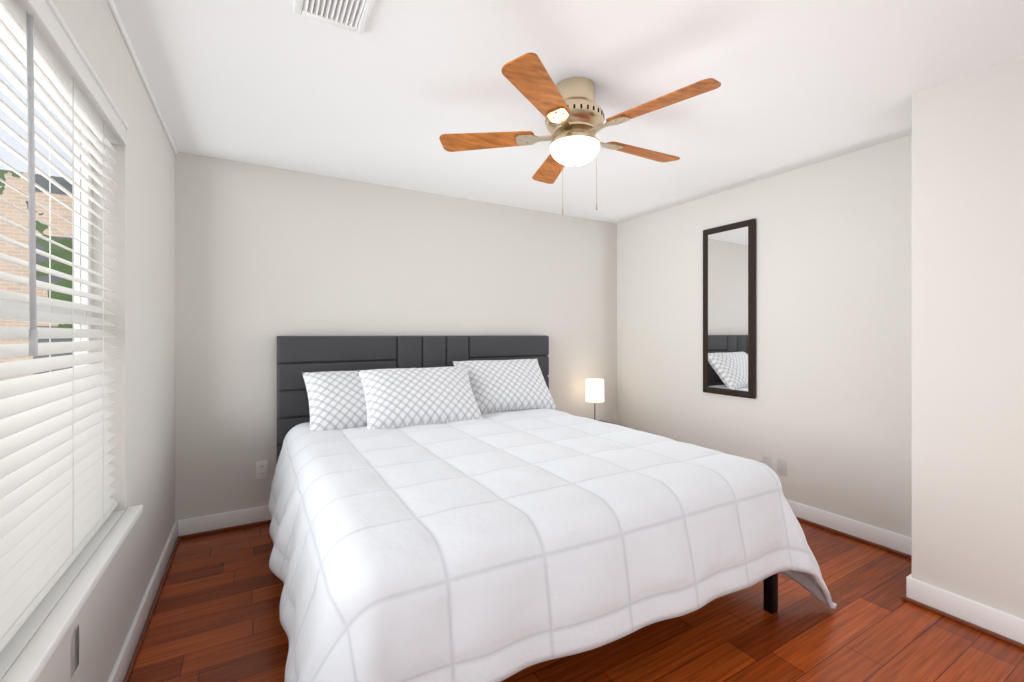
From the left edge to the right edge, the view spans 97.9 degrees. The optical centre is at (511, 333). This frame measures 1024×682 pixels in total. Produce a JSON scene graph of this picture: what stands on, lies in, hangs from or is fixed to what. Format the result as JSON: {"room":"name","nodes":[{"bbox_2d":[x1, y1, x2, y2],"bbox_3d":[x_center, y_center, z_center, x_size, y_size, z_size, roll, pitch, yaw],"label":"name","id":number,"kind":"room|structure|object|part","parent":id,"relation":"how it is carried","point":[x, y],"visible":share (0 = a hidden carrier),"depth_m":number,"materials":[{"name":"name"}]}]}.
{"room":"bedroom","nodes":[
{"label":"bedroom","id":0,"kind":"room"},
{"bbox_2d":[36,0,174,681],"bbox_3d":[-1.121,0.070,0.935,0.140,2.440,4.240,0,0,-30],"label":"wall","id":1,"kind":"structure","parent":0,"point":[143,321],"depth_m":1.81,"materials":[{"name":"white paint"}]},
{"bbox_2d":[0,17,91,380],"bbox_3d":[-1.122,-0.065,0.848,0.040,1.490,1.890,0,0,-30],"label":"window","id":2,"kind":"structure","parent":1,"relation":"in","point":[78,232],"depth_m":1.62,"materials":[{"name":"white glass"}]},
{"bbox_2d":[0,0,127,651],"bbox_3d":[-1.052,-0.075,0.888,0.091,1.465,1.882,0,0,-30],"label":"window blinds","id":3,"kind":"object","parent":2,"relation":"attached to","point":[58,505],"visible":1,"depth_m":1.18,"materials":[{"name":"white plastic"}]},
{"bbox_2d":[0,505,142,681],"bbox_3d":[-1.064,0.718,0.887,0.187,0.075,1.960,0,0,-30],"label":"window sill","id":4,"kind":"structure","parent":1,"relation":"attached to","point":[28,650],"depth_m":1.12,"materials":[{"name":"white wood"}]},
{"bbox_2d":[71,626,78,676],"bbox_3d":[-1.221,0.883,1.240,0.009,0.120,0.074,0,0,-30],"label":"electrical outlet","id":5,"kind":"object","parent":1,"relation":"attached to","point":[76,636],"visible":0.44,"depth_m":1.25,"materials":[{"name":"white plastic"}]},
{"bbox_2d":[107,0,176,154],"bbox_3d":[-1.055,-1.137,0.973,0.012,0.025,4.240,0,0,-30],"label":"crown molding","id":6,"kind":"structure","parent":1,"relation":"attached to","point":[116,15],"depth_m":1.88,"materials":[{"name":"white wood"}]},
{"bbox_2d":[107,520,182,681],"bbox_3d":[-1.047,1.232,0.977,0.030,0.115,4.240,0,0,-30],"label":"baseboard","id":7,"kind":"structure","parent":1,"relation":"attached to","point":[123,667],"depth_m":1.95,"materials":[{"name":"white wood"}]},
{"bbox_2d":[175,151,616,520],"bbox_3d":[-0.546,0.070,3.795,3.995,2.440,0.140,0,0,-30],"label":"wall","id":8,"kind":"structure","parent":0,"point":[265,256],"depth_m":3.26,"materials":[{"name":"white paint"}]},
{"bbox_2d":[183,505,271,538],"bbox_3d":[-0.491,1.232,3.729,3.685,0.115,0.030,0,0,-30],"label":"baseboard","id":9,"kind":"structure","parent":8,"relation":"attached to","point":[220,522],"depth_m":2.92,"materials":[{"name":"white wood"}]},
{"bbox_2d":[256,460,267,478],"bbox_3d":[-1.704,0.928,3.041,0.074,0.120,0.009,0,0,-30],"label":"electrical outlet","id":10,"kind":"object","parent":8,"relation":"attached to","point":[261,469],"visible":1,"depth_m":3.04,"materials":[{"name":"white plastic"}]},
{"bbox_2d":[113,0,1023,223],"bbox_3d":[0.549,-1.200,1.899,3.995,0.100,4.520,0,0,-30],"label":"ceiling","id":11,"kind":"structure","parent":0,"point":[393,92],"depth_m":2.02,"materials":[{"name":"white paint"}]},
{"bbox_2d":[293,0,374,34],"bbox_3d":[-0.576,-1.143,1.472,0.240,0.014,0.385,0,0,-30],"label":"ceiling vent","id":12,"kind":"object","parent":11,"relation":"in","point":[352,15],"visible":0.96,"depth_m":1.58,"materials":[{"name":"white metal"}]},
{"bbox_2d":[439,52,720,214],"bbox_3d":[0.333,-0.844,2.103,1.200,0.613,1.245,0,0,-30],"label":"ceiling fan","id":13,"kind":"object","parent":11,"relation":"hanging from","point":[570,110],"visible":1,"depth_m":1.99,"materials":[{"name":"brown wood"}]},
{"bbox_2d":[129,520,1023,681],"bbox_3d":[0.549,1.340,1.899,3.995,0.100,4.520,0,0,-30],"label":"floor","id":14,"kind":"structure","parent":0,"point":[215,616],"depth_m":1.90,"materials":[{"name":"brown wood"}]},
{"bbox_2d":[268,335,836,681],"bbox_3d":[-0.088,0.652,2.550,2.306,1.275,2.451,0,0,-30],"label":"bed","id":15,"kind":"object","parent":14,"relation":"on","point":[460,509],"visible":1,"depth_m":1.68,"materials":[{"name":"white fabric"}]},
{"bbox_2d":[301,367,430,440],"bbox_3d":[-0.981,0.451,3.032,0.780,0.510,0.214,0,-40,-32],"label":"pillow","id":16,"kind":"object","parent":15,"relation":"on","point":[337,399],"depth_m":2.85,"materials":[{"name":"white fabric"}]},
{"bbox_3d":[-0.638,0.652,3.589,2.220,1.275,0.101,0,0,-30],"label":"headboard","id":17,"kind":"part","parent":15,"relation":"part of","materials":[{"name":"grey fabric"}]},
{"bbox_2d":[357,366,486,435],"bbox_3d":[-0.615,0.432,3.059,0.800,0.510,0.214,0,-43,-28],"label":"pillow","id":18,"kind":"object","parent":15,"relation":"on","point":[399,398],"depth_m":2.94,"materials":[{"name":"white fabric"}]},
{"bbox_2d":[452,358,557,417],"bbox_3d":[-0.054,0.410,3.567,0.780,0.510,0.214,0,-40,-27],"label":"pillow","id":19,"kind":"object","parent":15,"relation":"on","point":[517,385],"depth_m":3.47,"materials":[{"name":"white fabric"}]},
{"bbox_3d":[0.813,1.080,4.245,0.400,0.420,0.380,0,0,-30],"label":"nightstand","id":20,"kind":"object","parent":14,"relation":"on","visible":0},
{"bbox_2d":[586,378,603,419],"bbox_3d":[0.790,0.651,4.255,0.176,0.435,0.176,0,0,-30],"label":"table lamp","id":21,"kind":"object","parent":20,"relation":"on","point":[594,390],"visible":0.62,"depth_m":4.18,"materials":[{"name":"white fabric"}]},
{"bbox_2d":[617,134,911,537],"bbox_3d":[2.218,0.070,2.862,0.140,2.440,4.240,0,0,-30],"label":"wall","id":22,"kind":"structure","parent":0,"point":[826,414],"depth_m":3.07,"materials":[{"name":"white paint"}]},
{"bbox_2d":[703,218,755,398],"bbox_3d":[1.720,-0.190,3.551,0.030,1.360,0.450,0,0,-30],"label":"mirror","id":23,"kind":"object","parent":22,"relation":"attached to","point":[729,309],"visible":1,"depth_m":3.52,"materials":[{"name":"black mirror"}]},
{"bbox_2d":[762,455,771,468],"bbox_3d":[1.890,0.963,3.300,0.009,0.120,0.074,0,0,-30],"label":"electrical outlet","id":24,"kind":"object","parent":22,"relation":"attached to","point":[766,461],"visible":0.54,"depth_m":3.29,"materials":[{"name":"white plastic"}]},
{"bbox_2d":[777,459,786,476],"bbox_3d":[1.944,0.963,3.206,0.009,0.120,0.074,0,0,-30],"label":"electrical outlet","id":25,"kind":"object","parent":22,"relation":"attached to","point":[779,469],"visible":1,"depth_m":3.21,"materials":[{"name":"white plastic"}]},
{"bbox_2d":[786,499,911,558],"bbox_3d":[1.740,1.232,3.516,0.035,0.115,2.550,0,0,-30],"label":"baseboard","id":26,"kind":"structure","parent":22,"relation":"attached to","point":[896,543],"depth_m":2.80,"materials":[{"name":"white wood"}]},
{"bbox_2d":[912,55,1023,618],"bbox_3d":[2.573,0.070,1.572,0.535,2.440,1.650,0,0,-30],"label":"wall","id":27,"kind":"structure","parent":0,"point":[968,336],"depth_m":1.98,"materials":[{"name":"white paint"}]},
{"bbox_2d":[902,575,1023,649],"bbox_3d":[2.321,1.232,1.444,0.030,0.115,1.680,0,0,-30],"label":"baseboard","id":28,"kind":"structure","parent":27,"relation":"attached to","point":[994,622],"depth_m":1.97,"materials":[{"name":"white wood"}]},
{"label":"outside","id":29,"kind":"structure","parent":0,"visible":0},
{"bbox_2d":[0,37,71,380],"bbox_3d":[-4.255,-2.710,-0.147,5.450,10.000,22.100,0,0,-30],"label":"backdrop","id":30,"kind":"structure","parent":29,"point":[20,220],"depth_m":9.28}
]}

